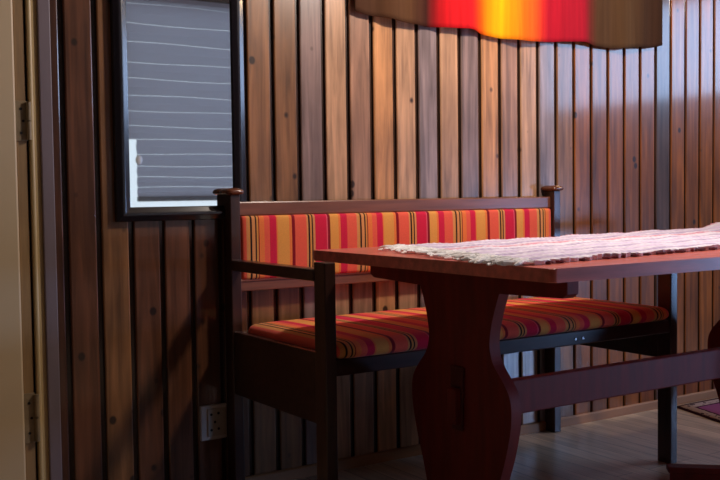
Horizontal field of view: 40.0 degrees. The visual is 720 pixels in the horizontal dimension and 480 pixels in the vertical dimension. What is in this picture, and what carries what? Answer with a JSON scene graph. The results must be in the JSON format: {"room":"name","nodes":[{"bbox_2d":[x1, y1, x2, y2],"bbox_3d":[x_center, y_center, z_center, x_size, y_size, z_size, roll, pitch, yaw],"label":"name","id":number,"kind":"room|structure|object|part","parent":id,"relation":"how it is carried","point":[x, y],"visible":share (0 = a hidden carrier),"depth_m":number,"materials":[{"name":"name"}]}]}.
{"room":"traditional dwelling","nodes":[
{"label":"traditional dwelling","id":0,"kind":"room"},
{"bbox_2d":[49,0,719,479],"bbox_3d":[0.182,-0.441,3.518,6.550,2.400,0.120,-2,3,-33],"label":"wall","id":1,"kind":"structure","parent":0,"point":[342,102],"depth_m":3.31,"materials":[{"name":"brown wood"}]},
{"bbox_2d":[0,0,61,479],"bbox_3d":[-1.283,-0.273,2.455,1.042,2.200,0.094,-2,3,-33],"label":"door","id":2,"kind":"structure","parent":1,"relation":"in","point":[30,410],"depth_m":2.72,"materials":[{"name":"beige paint"}]},
{"bbox_3d":[-1.277,-0.244,2.490,0.929,2.140,0.029,-2,3,-33],"label":"frame","id":3,"kind":"part","parent":2,"relation":"part of","materials":[{"name":"beige paint"}]},
{"bbox_3d":[-1.296,-0.274,2.475,1.042,2.200,0.031,-2,3,-33],"label":"casing","id":4,"kind":"part","parent":2,"relation":"part of","materials":[{"name":"grey paint"}]},
{"bbox_2d":[110,0,245,221],"bbox_3d":[-0.536,-0.512,2.955,0.418,0.907,0.026,-2,3,-33],"label":"window","id":5,"kind":"structure","parent":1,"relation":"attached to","point":[177,66],"depth_m":2.95,"materials":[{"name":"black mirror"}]},
{"bbox_2d":[199,403,226,440],"bbox_3d":[-0.453,0.563,3.057,0.089,0.109,0.016,-2,3,-33],"label":"wall outlet","id":6,"kind":"object","parent":1,"relation":"attached to","point":[213,418],"visible":1,"depth_m":3.05,"materials":[{"name":"beige plastic"}]},
{"bbox_2d":[245,389,717,479],"bbox_3d":[1.063,0.706,4.062,4.566,0.036,0.014,-2,3,-33],"label":"baseboard","id":7,"kind":"structure","parent":1,"relation":"attached to","point":[309,470],"depth_m":3.49,"materials":[{"name":"brown wood"}]},
{"bbox_2d":[295,397,719,479],"bbox_3d":[1.188,0.840,2.073,6.550,0.050,3.720,-2,3,-33],"label":"floor","id":8,"kind":"structure","parent":0,"point":[625,447],"depth_m":3.48,"materials":[{"name":"wood"}]},
{"bbox_2d":[219,185,676,479],"bbox_3d":[0.326,0.298,3.202,1.415,0.949,0.628,-2,3,-33],"label":"bench","id":9,"kind":"object","parent":8,"relation":"on","point":[293,367],"visible":0.83,"depth_m":3.08,"materials":[{"name":"brown wood"}]},
{"bbox_3d":[-0.390,0.324,3.059,0.034,0.928,0.054,-2,3,-33],"label":"post","id":10,"kind":"part","parent":9,"relation":"part of","materials":[{"name":"brown wood"}]},
{"bbox_3d":[-0.242,0.085,2.818,0.042,0.033,0.499,-2,3,-33],"label":"armrest","id":11,"kind":"part","parent":9,"relation":"part of","materials":[{"name":"brown wood"}]},
{"bbox_3d":[-0.239,0.386,2.834,0.024,0.193,0.493,-2,3,-33],"label":"panel","id":12,"kind":"part","parent":9,"relation":"part of","materials":[{"name":"brown wood"}]},
{"bbox_3d":[0.170,0.119,3.427,1.322,0.033,0.030,-2,3,-33],"label":"rail","id":13,"kind":"part","parent":9,"relation":"part of","materials":[{"name":"brown wood"}]},
{"bbox_3d":[-0.088,0.432,2.607,0.034,0.748,0.056,-2,3,-33],"label":"leg","id":14,"kind":"part","parent":9,"relation":"part of","materials":[{"name":"brown wood"}]},
{"bbox_3d":[0.167,-0.120,3.416,1.322,0.044,0.030,-2,3,-33],"label":"rail","id":15,"kind":"part","parent":9,"relation":"part of","materials":[{"name":"brown wood"}]},
{"bbox_2d":[240,208,550,279],"bbox_3d":[0.175,0.001,3.415,1.308,0.198,0.044,-2,3,-33],"label":"cushion","id":16,"kind":"object","parent":9,"relation":"on","point":[280,236],"depth_m":3.28,"materials":[{"name":"fabric"}]},
{"bbox_2d":[248,297,668,358],"bbox_3d":[0.346,0.258,3.161,1.320,0.054,0.541,-2,3,-33],"label":"seat cushion","id":17,"kind":"object","parent":9,"relation":"on","point":[401,333],"depth_m":2.99,"materials":[{"name":"fabric"}]},
{"bbox_3d":[0.482,0.313,2.966,1.322,0.043,0.026,-2,3,-33],"label":"seat rail","id":18,"kind":"part","parent":9,"relation":"part of","materials":[{"name":"brown wood"}]},
{"bbox_3d":[0.741,0.275,3.802,0.034,0.928,0.054,-2,3,-33],"label":"post","id":19,"kind":"part","parent":9,"relation":"part of","materials":[{"name":"brown wood"}]},
{"bbox_3d":[0.891,0.316,3.576,0.024,0.153,0.493,-2,3,-33],"label":"panel","id":20,"kind":"part","parent":9,"relation":"part of","materials":[{"name":"brown wood"}]},
{"bbox_3d":[1.042,0.408,3.352,0.034,0.697,0.056,-2,3,-33],"label":"leg","id":21,"kind":"part","parent":9,"relation":"part of","materials":[{"name":"brown wood"}]},
{"bbox_2d":[314,247,719,479],"bbox_3d":[0.966,0.392,2.943,2.000,0.770,0.947,-2,3,-33],"label":"trestle table","id":22,"kind":"object","parent":8,"relation":"on","point":[468,408],"visible":0.98,"depth_m":2.47,"materials":[{"name":"red paint"}]},
{"bbox_2d":[378,222,719,265],"bbox_3d":[0.838,-0.007,2.935,2.017,0.030,0.720,-3,3,-40],"label":"table runner","id":23,"kind":"object","parent":22,"relation":"on","point":[572,247],"visible":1,"depth_m":2.57,"materials":[{"name":"white fabric"}]},
{"bbox_2d":[666,463,719,479],"bbox_3d":[1.091,0.738,3.085,0.255,0.062,0.050,0,3,9],"label":"table foot","id":24,"kind":"object","parent":8,"relation":"on","point":[677,471],"visible":1,"depth_m":3.07,"materials":[{"name":"red paint"}]},
{"bbox_2d":[677,398,719,422],"bbox_3d":[1.907,0.705,4.144,1.325,0.008,0.716,-2,3,-33],"label":"rug","id":25,"kind":"object","parent":8,"relation":"on","point":[709,409],"visible":0.98,"depth_m":4.15,"materials":[{"name":"purple fabric"}]},
{"bbox_2d":[354,0,662,47],"bbox_3d":[0.621,-0.972,3.682,1.600,0.458,0.030,-2,3,-33],"label":"lampshade","id":26,"kind":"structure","parent":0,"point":[601,23],"depth_m":3.73,"materials":[{"name":"fabric"}]}
]}

